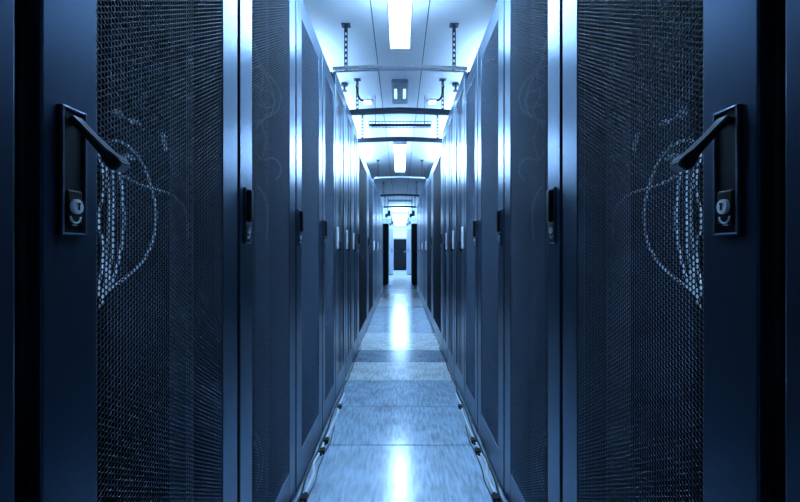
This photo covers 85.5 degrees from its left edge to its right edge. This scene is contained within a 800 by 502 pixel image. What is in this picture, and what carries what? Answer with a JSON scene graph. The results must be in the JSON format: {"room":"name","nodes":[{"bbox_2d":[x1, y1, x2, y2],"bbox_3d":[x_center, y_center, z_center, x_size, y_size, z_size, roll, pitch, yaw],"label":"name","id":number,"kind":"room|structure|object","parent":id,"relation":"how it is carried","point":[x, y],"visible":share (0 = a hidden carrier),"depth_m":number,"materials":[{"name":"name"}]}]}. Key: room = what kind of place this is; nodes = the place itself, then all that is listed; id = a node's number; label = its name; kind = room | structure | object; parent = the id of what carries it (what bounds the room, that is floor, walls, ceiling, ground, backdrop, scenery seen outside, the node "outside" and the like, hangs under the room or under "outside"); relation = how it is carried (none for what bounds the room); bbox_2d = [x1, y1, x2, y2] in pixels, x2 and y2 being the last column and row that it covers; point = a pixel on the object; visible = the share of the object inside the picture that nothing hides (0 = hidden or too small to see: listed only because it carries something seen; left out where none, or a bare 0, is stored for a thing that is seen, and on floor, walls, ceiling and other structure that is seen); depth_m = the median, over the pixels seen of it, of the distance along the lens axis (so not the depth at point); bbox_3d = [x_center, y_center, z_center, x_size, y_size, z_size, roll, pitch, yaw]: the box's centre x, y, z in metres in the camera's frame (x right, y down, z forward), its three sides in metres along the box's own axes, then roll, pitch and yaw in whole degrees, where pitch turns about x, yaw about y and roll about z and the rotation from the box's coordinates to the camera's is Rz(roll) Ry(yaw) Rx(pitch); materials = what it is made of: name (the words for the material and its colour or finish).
{"room":"server room","nodes":[
{"label":"server room","id":0,"kind":"room"},
{"bbox_2d":[292,270,507,501],"bbox_3d":[0.000,1.038,10.500,4.400,0.060,24.400,0,0,0],"label":"floor","id":1,"kind":"structure","parent":0,"point":[400,434],"depth_m":2.49,"materials":[{"name":"tile"}]},
{"bbox_2d":[0,0,13,501],"bbox_3d":[-0.911,-0.038,0.168,1.018,2.092,0.625,0,0,0],"label":"tall cabinet","id":2,"kind":"object","parent":1,"relation":"on","point":[6,6],"visible":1,"depth_m":0.46,"materials":[{"name":"metal"}]},
{"bbox_2d":[14,0,236,501],"bbox_3d":[-0.885,-0.038,0.814,1.070,2.092,0.626,0,0,0],"label":"tall cabinet","id":3,"kind":"object","parent":1,"relation":"on","point":[132,397],"visible":0.97,"depth_m":0.72,"materials":[{"name":"metal"}]},
{"bbox_2d":[98,153,105,295],"bbox_3d":[-0.476,-0.044,0.689,0.004,0.231,0.021,0,0,0],"label":"cable","id":4,"kind":"object","parent":3,"relation":"in","point":[99,209],"visible":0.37,"depth_m":0.69,"materials":[{"name":"grey plastic"}]},
{"bbox_2d":[99,167,109,307],"bbox_3d":[-0.488,-0.024,0.715,0.004,0.235,0.025,0,0,0],"label":"cable","id":5,"kind":"object","parent":3,"relation":"in","point":[106,167],"visible":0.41,"depth_m":0.72,"materials":[{"name":"grey plastic"}]},
{"bbox_2d":[101,170,115,302],"bbox_3d":[-0.482,-0.034,0.715,0.004,0.238,0.034,0,0,0],"label":"cable","id":6,"kind":"object","parent":3,"relation":"hanging from","point":[109,271],"visible":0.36,"depth_m":0.73,"materials":[{"name":"grey plastic"}]},
{"bbox_2d":[99,172,125,300],"bbox_3d":[-0.474,-0.037,0.715,0.005,0.233,0.061,0,0,0],"label":"cable","id":7,"kind":"object","parent":3,"relation":"in","point":[122,198],"visible":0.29,"depth_m":0.73,"materials":[{"name":"grey plastic"}]},
{"bbox_2d":[106,139,155,290],"bbox_3d":[-0.470,-0.060,0.757,0.005,0.252,0.160,0,0,0],"label":"cable","id":8,"kind":"object","parent":3,"relation":"in","point":[109,139],"visible":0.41,"depth_m":0.79,"materials":[{"name":"grey plastic"}]},
{"bbox_2d":[123,175,188,239],"bbox_3d":[-0.480,-0.079,0.868,0.005,0.108,0.230,0,0,0],"label":"cable","id":9,"kind":"object","parent":3,"relation":"in","point":[125,175],"visible":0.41,"depth_m":0.90,"materials":[{"name":"grey plastic"}]},
{"bbox_2d":[237,0,294,501],"bbox_3d":[-0.911,-0.038,1.439,1.018,2.092,0.616,0,0,0],"label":"tall cabinet","id":10,"kind":"object","parent":1,"relation":"on","point":[265,264],"visible":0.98,"depth_m":1.38,"materials":[{"name":"metal"}]},
{"bbox_2d":[255,44,281,122],"bbox_3d":[-0.444,-0.515,1.467,0.006,0.246,0.304,0,0,0],"label":"cable","id":11,"kind":"object","parent":10,"relation":"in","point":[255,44],"visible":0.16,"depth_m":1.44,"materials":[{"name":"grey plastic"}]},
{"bbox_2d":[300,492,307,501],"bbox_3d":[-0.388,0.998,1.750,0.028,0.020,0.080,0,0,0],"label":"joint","id":12,"kind":"object","parent":1,"relation":"on","point":[304,496],"visible":1,"depth_m":1.74,"materials":[{"name":"black plastic"}]},
{"bbox_2d":[295,0,321,491],"bbox_3d":[-0.911,-0.038,2.046,1.018,2.092,0.590,0,0,0],"label":"tall cabinet","id":13,"kind":"object","parent":1,"relation":"on","point":[308,51],"visible":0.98,"depth_m":1.98,"materials":[{"name":"metal"}]},
{"bbox_2d":[306,425,334,501],"bbox_3d":[-0.372,1.005,1.694,0.016,0.006,1.588,0,0,0],"label":"cable","id":14,"kind":"object","parent":1,"relation":"on","point":[334,425],"visible":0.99,"depth_m":2.03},
{"bbox_2d":[319,447,325,455],"bbox_3d":[-0.388,0.998,2.160,0.028,0.020,0.080,0,0,0],"label":"joint","id":15,"kind":"object","parent":1,"relation":"on","point":[322,450],"visible":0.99,"depth_m":2.14,"materials":[{"name":"black plastic"}]},
{"bbox_2d":[305,393,344,492],"bbox_3d":[-0.396,1.001,2.332,0.032,0.012,1.424,0,0,0],"label":"cable","id":16,"kind":"object","parent":1,"relation":"on","point":[333,422],"visible":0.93,"depth_m":2.10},
{"bbox_2d":[323,437,328,444],"bbox_3d":[-0.388,0.998,2.280,0.028,0.020,0.080,0,0,0],"label":"joint","id":17,"kind":"object","parent":1,"relation":"on","point":[326,439],"visible":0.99,"depth_m":2.26,"materials":[{"name":"black plastic"}]},
{"bbox_2d":[322,52,335,430],"bbox_3d":[-0.911,-0.038,2.587,1.018,2.092,0.484,0,0,0],"label":"tall cabinet","id":18,"kind":"object","parent":1,"relation":"on","point":[328,84],"visible":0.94,"depth_m":2.56,"materials":[{"name":"metal"}]},
{"bbox_2d":[297,347,360,501],"bbox_3d":[-0.412,1.003,2.894,0.020,0.010,3.188,0,0,0],"label":"cable","id":19,"kind":"object","parent":1,"relation":"on","point":[310,466],"visible":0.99,"depth_m":2.32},
{"bbox_2d":[331,72,344,398],"bbox_3d":[-0.912,-0.085,3.083,1.016,2.186,0.501,0,0,0],"label":"tall cabinet","id":20,"kind":"object","parent":1,"relation":"on","point":[340,98],"visible":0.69,"depth_m":3.08,"materials":[{"name":"metal"}]},
{"bbox_2d":[345,99,351,377],"bbox_3d":[-0.912,-0.085,3.581,1.016,2.186,0.486,0,0,0],"label":"tall cabinet","id":21,"kind":"object","parent":1,"relation":"on","point":[348,117],"visible":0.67,"depth_m":3.57,"materials":[{"name":"metal"}]},
{"bbox_2d":[352,118,356,360],"bbox_3d":[-0.912,-0.085,4.051,1.016,2.186,0.446,0,0,0],"label":"tall cabinet","id":22,"kind":"object","parent":1,"relation":"on","point":[354,130],"visible":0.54,"depth_m":4.04,"materials":[{"name":"metal"}]},
{"bbox_2d":[357,142,367,349],"bbox_3d":[-0.911,-0.038,4.963,1.018,2.092,1.370,0,0,0],"label":"tall cabinet","id":23,"kind":"object","parent":1,"relation":"on","point":[362,169],"visible":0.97,"depth_m":4.85,"materials":[{"name":"metal"}]},
{"bbox_2d":[368,170,372,323],"bbox_3d":[-0.911,-0.038,6.250,1.018,2.092,1.196,0,0,0],"label":"tall cabinet","id":24,"kind":"object","parent":1,"relation":"on","point":[370,181],"visible":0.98,"depth_m":6.20,"materials":[{"name":"metal"}]},
{"bbox_2d":[372,179,377,312],"bbox_3d":[-0.912,-0.067,7.475,1.016,2.150,1.246,0,0,0],"label":"tall cabinet","id":25,"kind":"object","parent":1,"relation":"on","point":[375,191],"visible":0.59,"depth_m":7.48,"materials":[{"name":"metal"}]},
{"bbox_2d":[378,193,380,300],"bbox_3d":[-0.912,-0.067,8.725,1.016,2.150,1.246,0,0,0],"label":"tall cabinet","id":26,"kind":"object","parent":1,"relation":"on","point":[379,198],"visible":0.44,"depth_m":9.00,"materials":[{"name":"metal"}]},
{"bbox_2d":[381,201,382,293],"bbox_3d":[-0.912,-0.067,9.975,1.016,2.150,1.246,0,0,0],"label":"tall cabinet","id":27,"kind":"object","parent":1,"relation":"on","point":[381,201],"visible":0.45,"depth_m":9.96,"materials":[{"name":"metal"}]},
{"bbox_2d":[383,224,388,284],"bbox_3d":[-0.647,0.099,13.140,0.605,1.818,0.820,0,0,0],"label":"tall cabinet","id":28,"kind":"object","parent":1,"relation":"on","point":[385,226],"visible":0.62,"depth_m":12.75,"materials":[{"name":"metal"}]},
{"bbox_2d":[389,229,393,274],"bbox_3d":[-0.618,0.044,18.540,0.665,1.928,0.920,0,0,0],"label":"tall cabinet","id":29,"kind":"object","parent":1,"relation":"on","point":[391,231],"visible":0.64,"depth_m":18.10,"materials":[{"name":"paint"}]},
{"bbox_2d":[406,229,410,274],"bbox_3d":[0.618,0.044,18.540,0.665,1.928,0.920,0,0,0],"label":"tall cabinet","id":30,"kind":"object","parent":1,"relation":"on","point":[408,231],"visible":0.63,"depth_m":18.10,"materials":[{"name":"paint"}]},
{"bbox_2d":[411,224,416,284],"bbox_3d":[0.647,0.099,13.140,0.605,1.818,0.820,0,0,0],"label":"tall cabinet","id":31,"kind":"object","parent":1,"relation":"on","point":[413,226],"visible":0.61,"depth_m":12.75,"materials":[{"name":"metal"}]},
{"bbox_2d":[417,201,418,293],"bbox_3d":[0.912,-0.067,9.975,1.016,2.150,1.246,0,0,0],"label":"tall cabinet","id":32,"kind":"object","parent":1,"relation":"on","point":[418,201],"visible":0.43,"depth_m":9.96,"materials":[{"name":"metal"}]},
{"bbox_2d":[419,193,421,300],"bbox_3d":[0.912,-0.067,8.725,1.016,2.150,1.246,0,0,0],"label":"tall cabinet","id":33,"kind":"object","parent":1,"relation":"on","point":[420,198],"visible":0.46,"depth_m":9.00,"materials":[{"name":"metal"}]},
{"bbox_2d":[422,179,427,312],"bbox_3d":[0.912,-0.067,7.475,1.016,2.150,1.246,0,0,0],"label":"tall cabinet","id":34,"kind":"object","parent":1,"relation":"on","point":[424,191],"visible":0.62,"depth_m":7.48,"materials":[{"name":"metal"}]},
{"bbox_2d":[427,170,431,323],"bbox_3d":[0.911,-0.038,6.250,1.018,2.092,1.196,0,0,0],"label":"tall cabinet","id":35,"kind":"object","parent":1,"relation":"on","point":[429,181],"visible":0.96,"depth_m":6.20,"materials":[{"name":"metal"}]},
{"bbox_2d":[432,142,442,349],"bbox_3d":[0.911,-0.038,4.963,1.018,2.092,1.370,0,0,0],"label":"tall cabinet","id":36,"kind":"object","parent":1,"relation":"on","point":[437,169],"visible":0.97,"depth_m":4.85,"materials":[{"name":"metal"}]},
{"bbox_2d":[443,118,447,360],"bbox_3d":[0.912,-0.085,4.051,1.016,2.186,0.446,0,0,0],"label":"tall cabinet","id":37,"kind":"object","parent":1,"relation":"on","point":[445,130],"visible":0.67,"depth_m":4.04,"materials":[{"name":"metal"}]},
{"bbox_2d":[448,99,454,377],"bbox_3d":[0.912,-0.085,3.581,1.016,2.186,0.486,0,0,0],"label":"tall cabinet","id":38,"kind":"object","parent":1,"relation":"on","point":[451,117],"visible":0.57,"depth_m":3.57,"materials":[{"name":"metal"}]},
{"bbox_2d":[455,72,468,398],"bbox_3d":[0.912,-0.085,3.083,1.016,2.186,0.501,0,0,0],"label":"tall cabinet","id":39,"kind":"object","parent":1,"relation":"on","point":[459,98],"visible":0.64,"depth_m":3.08,"materials":[{"name":"metal"}]},
{"bbox_2d":[464,52,477,430],"bbox_3d":[0.911,-0.038,2.587,1.018,2.092,0.484,0,0,0],"label":"tall cabinet","id":40,"kind":"object","parent":1,"relation":"on","point":[471,84],"visible":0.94,"depth_m":2.59,"materials":[{"name":"metal"}]},
{"bbox_2d":[439,347,502,501],"bbox_3d":[0.412,1.003,2.894,0.027,0.010,3.188,0,0,0],"label":"cable","id":41,"kind":"object","parent":1,"relation":"on","point":[489,466],"visible":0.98,"depth_m":2.33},
{"bbox_2d":[471,437,476,444],"bbox_3d":[0.388,0.998,2.280,0.028,0.020,0.080,0,0,0],"label":"joint","id":42,"kind":"object","parent":1,"relation":"on","point":[473,439],"visible":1,"depth_m":2.26,"materials":[{"name":"black plastic"}]},
{"bbox_2d":[455,393,494,492],"bbox_3d":[0.396,1.001,2.332,0.032,0.012,1.424,0,0,0],"label":"cable","id":43,"kind":"object","parent":1,"relation":"on","point":[466,422],"visible":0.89,"depth_m":2.10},
{"bbox_2d":[474,447,480,455],"bbox_3d":[0.388,0.998,2.160,0.028,0.020,0.080,0,0,0],"label":"joint","id":44,"kind":"object","parent":1,"relation":"on","point":[477,450],"visible":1,"depth_m":2.14,"materials":[{"name":"black plastic"}]},
{"bbox_2d":[465,425,493,501],"bbox_3d":[0.372,1.005,1.694,0.016,0.006,1.588,0,0,0],"label":"cable","id":45,"kind":"object","parent":1,"relation":"on","point":[465,425],"visible":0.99,"depth_m":2.03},
{"bbox_2d":[478,0,504,491],"bbox_3d":[0.911,-0.038,2.046,1.018,2.092,0.590,0,0,0],"label":"tall cabinet","id":46,"kind":"object","parent":1,"relation":"on","point":[491,51],"visible":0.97,"depth_m":1.98,"materials":[{"name":"metal"}]},
{"bbox_2d":[492,492,499,501],"bbox_3d":[0.388,0.998,1.750,0.028,0.020,0.080,0,0,0],"label":"joint","id":47,"kind":"object","parent":1,"relation":"on","point":[495,496],"visible":1,"depth_m":1.74,"materials":[{"name":"black plastic"}]},
{"bbox_2d":[505,0,562,501],"bbox_3d":[0.911,-0.038,1.439,1.018,2.092,0.616,0,0,0],"label":"tall cabinet","id":48,"kind":"object","parent":1,"relation":"on","point":[533,264],"visible":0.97,"depth_m":1.38,"materials":[{"name":"metal"}]},
{"bbox_2d":[518,44,544,122],"bbox_3d":[0.444,-0.515,1.467,0.006,0.246,0.304,0,0,0],"label":"cable","id":49,"kind":"object","parent":48,"relation":"in","point":[544,44],"visible":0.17,"depth_m":1.43,"materials":[{"name":"grey plastic"}]},
{"bbox_2d":[563,0,785,501],"bbox_3d":[0.885,-0.038,0.814,1.070,2.092,0.626,0,0,0],"label":"tall cabinet","id":50,"kind":"object","parent":1,"relation":"on","point":[667,397],"visible":0.98,"depth_m":0.72,"materials":[{"name":"metal"}]},
{"bbox_2d":[611,175,676,239],"bbox_3d":[0.480,-0.079,0.868,0.005,0.108,0.230,0,0,0],"label":"cable","id":51,"kind":"object","parent":50,"relation":"in","point":[674,175],"visible":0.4,"depth_m":0.90,"materials":[{"name":"grey plastic"}]},
{"bbox_2d":[644,139,693,290],"bbox_3d":[0.470,-0.060,0.757,0.005,0.252,0.160,0,0,0],"label":"cable","id":52,"kind":"object","parent":50,"relation":"in","point":[683,139],"visible":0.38,"depth_m":0.79,"materials":[{"name":"grey plastic"}]},
{"bbox_2d":[674,172,700,300],"bbox_3d":[0.474,-0.037,0.715,0.005,0.233,0.061,0,0,0],"label":"cable","id":53,"kind":"object","parent":50,"relation":"in","point":[677,198],"visible":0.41,"depth_m":0.73,"materials":[{"name":"grey plastic"}]},
{"bbox_2d":[684,170,698,302],"bbox_3d":[0.482,-0.034,0.715,0.004,0.238,0.034,0,0,0],"label":"cable","id":54,"kind":"object","parent":50,"relation":"hanging from","point":[690,271],"visible":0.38,"depth_m":0.73,"materials":[{"name":"grey plastic"}]},
{"bbox_2d":[690,167,700,307],"bbox_3d":[0.488,-0.024,0.715,0.004,0.235,0.025,0,0,0],"label":"cable","id":55,"kind":"object","parent":50,"relation":"in","point":[693,167],"visible":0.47,"depth_m":0.72,"materials":[{"name":"grey plastic"}]},
{"bbox_2d":[694,153,701,295],"bbox_3d":[0.476,-0.044,0.689,0.004,0.231,0.021,0,0,0],"label":"cable","id":56,"kind":"object","parent":50,"relation":"in","point":[700,209],"visible":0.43,"depth_m":0.69,"materials":[{"name":"grey plastic"}]},
{"bbox_2d":[786,0,799,501],"bbox_3d":[0.911,-0.038,0.168,1.018,2.092,0.625,0,0,0],"label":"tall cabinet","id":57,"kind":"object","parent":1,"relation":"on","point":[792,6],"visible":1,"depth_m":0.46,"materials":[{"name":"metal"}]},
{"bbox_2d":[303,0,496,218],"bbox_3d":[0.000,-1.710,10.500,4.400,0.100,24.400,0,0,0],"label":"ceiling","id":58,"kind":"structure","parent":0,"point":[368,36],"depth_m":3.77,"materials":[{"name":"white paint"}]},
{"bbox_2d":[341,82,347,91],"bbox_3d":[-0.550,-1.619,4.280,0.070,0.082,0.070,0,0,0],"label":"sprinkler head","id":59,"kind":"object","parent":58,"relation":"attached to","point":[344,85],"visible":0.95,"depth_m":4.26},
{"bbox_2d":[364,99,371,103],"bbox_3d":[-0.355,-1.647,4.780,0.090,0.026,0.100,0,0,0],"label":"recessed light","id":60,"kind":"object","parent":58,"relation":"in","point":[366,101],"visible":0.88,"depth_m":4.74,"materials":[{"name":"white plastic"}]},
{"bbox_2d":[387,0,412,48],"bbox_3d":[0.000,-1.494,1.970,0.141,0.332,1.764,0,0,0],"label":"ceiling light","id":61,"kind":"object","parent":58,"relation":"hanging from","point":[399,12],"visible":1,"depth_m":2.53,"materials":[{"name":"white plastic"}]},
{"bbox_2d":[333,23,466,72],"bbox_3d":[0.000,-1.490,3.180,0.980,0.340,0.060,0,0,0],"label":"support frame","id":62,"kind":"object","parent":58,"relation":"hanging from","point":[345,26],"visible":1,"depth_m":3.17,"materials":[{"name":"metal"}]},
{"bbox_2d":[333,64,466,72],"bbox_3d":[0.000,-1.340,3.180,0.980,0.040,0.056,0,0,0],"label":"tray","id":63,"kind":"object","parent":62,"relation":"on","point":[347,68],"depth_m":3.15,"materials":[{"name":"metal"}]},
{"bbox_2d":[350,78,449,115],"bbox_3d":[0.000,-1.482,4.179,0.960,0.356,0.081,0,0,0],"label":"support frame","id":64,"kind":"object","parent":58,"relation":"hanging from","point":[392,110],"visible":0.96,"depth_m":4.15,"materials":[{"name":"grey metal"}]},
{"bbox_2d":[356,85,363,100],"bbox_3d":[-0.389,-1.515,4.162,0.078,0.151,0.019,0,0,0],"label":"cable","id":65,"kind":"object","parent":64,"relation":"attached to","point":[358,96],"visible":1,"depth_m":4.16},
{"bbox_2d":[436,85,443,100],"bbox_3d":[0.389,-1.515,4.162,0.078,0.151,0.019,0,0,0],"label":"cable","id":66,"kind":"object","parent":64,"relation":"attached to","point":[441,96],"visible":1,"depth_m":4.16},
{"bbox_2d":[358,115,441,142],"bbox_3d":[0.000,-1.482,5.239,1.020,0.356,0.081,0,0,0],"label":"support frame","id":67,"kind":"object","parent":58,"relation":"hanging from","point":[362,139],"visible":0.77,"depth_m":5.21,"materials":[{"name":"grey metal"}]},
{"bbox_2d":[391,79,408,103],"bbox_3d":[0.000,-1.637,4.485,0.170,0.045,0.630,0,0,0],"label":"emergency light","id":68,"kind":"object","parent":58,"relation":"attached to","point":[399,86],"visible":1,"depth_m":4.38,"materials":[{"name":"white"}]},
{"bbox_2d":[393,141,406,171],"bbox_3d":[0.000,-1.494,6.335,0.172,0.332,1.854,0,0,0],"label":"ceiling light","id":69,"kind":"object","parent":58,"relation":"hanging from","point":[399,147],"visible":0.83,"depth_m":6.03,"materials":[{"name":"white plastic"}]},
{"bbox_2d":[369,95,430,127],"bbox_3d":[0.000,-1.494,4.620,0.664,0.333,0.106,0,0,0],"label":"basket","id":70,"kind":"object","parent":58,"relation":"hanging from","point":[375,125],"visible":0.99,"depth_m":4.62,"materials":[{"name":"grey metal"}]},
{"bbox_2d":[392,212,407,224],"bbox_3d":[0.000,-1.494,18.900,0.544,0.332,6.624,0,0,0],"label":"ceiling light","id":71,"kind":"object","parent":58,"relation":"hanging from","point":[399,218],"visible":1,"depth_m":17.19,"materials":[{"name":"white plastic"}]},
{"bbox_2d":[375,160,424,178],"bbox_3d":[0.000,-1.490,7.900,0.920,0.340,0.060,0,0,0],"label":"support frame","id":72,"kind":"object","parent":58,"relation":"hanging from","point":[377,177],"visible":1,"depth_m":7.88,"materials":[{"name":"metal"}]},
{"bbox_2d":[375,176,424,178],"bbox_3d":[0.000,-1.340,7.900,0.920,0.040,0.056,0,0,0],"label":"tray","id":73,"kind":"object","parent":72,"relation":"on","point":[377,177],"depth_m":7.87,"materials":[{"name":"metal"}]},
{"bbox_2d":[380,182,419,196],"bbox_3d":[0.000,-1.482,10.419,0.940,0.356,0.081,0,0,0],"label":"support frame","id":74,"kind":"object","parent":58,"relation":"hanging from","point":[382,195],"visible":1,"depth_m":10.39,"materials":[{"name":"grey metal"}]},
{"bbox_2d":[383,196,416,207],"bbox_3d":[0.000,-1.482,13.120,1.000,0.356,0.081,0,0,0],"label":"support frame","id":75,"kind":"object","parent":58,"relation":"hanging from","point":[384,206],"visible":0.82,"depth_m":13.09,"materials":[{"name":"grey metal"}]},
{"bbox_2d":[428,99,435,103],"bbox_3d":[0.355,-1.647,4.780,0.090,0.026,0.100,0,0,0],"label":"recessed light","id":76,"kind":"object","parent":58,"relation":"in","point":[430,101],"visible":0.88,"depth_m":4.74,"materials":[{"name":"white plastic"}]},
{"bbox_2d":[452,82,458,91],"bbox_3d":[0.550,-1.619,4.280,0.070,0.082,0.070,0,0,0],"label":"sprinkler head","id":77,"kind":"object","parent":58,"relation":"attached to","point":[455,85],"visible":0.94,"depth_m":4.26},
{"bbox_2d":[383,219,416,237],"bbox_3d":[0.000,-0.346,22.750,4.400,2.828,0.100,0,0,0],"label":"wall","id":78,"kind":"structure","parent":0,"point":[399,230],"depth_m":22.70,"materials":[{"name":"white paint"}]},
{"bbox_2d":[394,238,405,269],"bbox_3d":[0.000,0.164,22.638,0.800,1.688,0.113,0,0,0],"label":"door","id":79,"kind":"structure","parent":78,"relation":"in","point":[399,243],"depth_m":22.63,"materials":[{"name":"black metal"}]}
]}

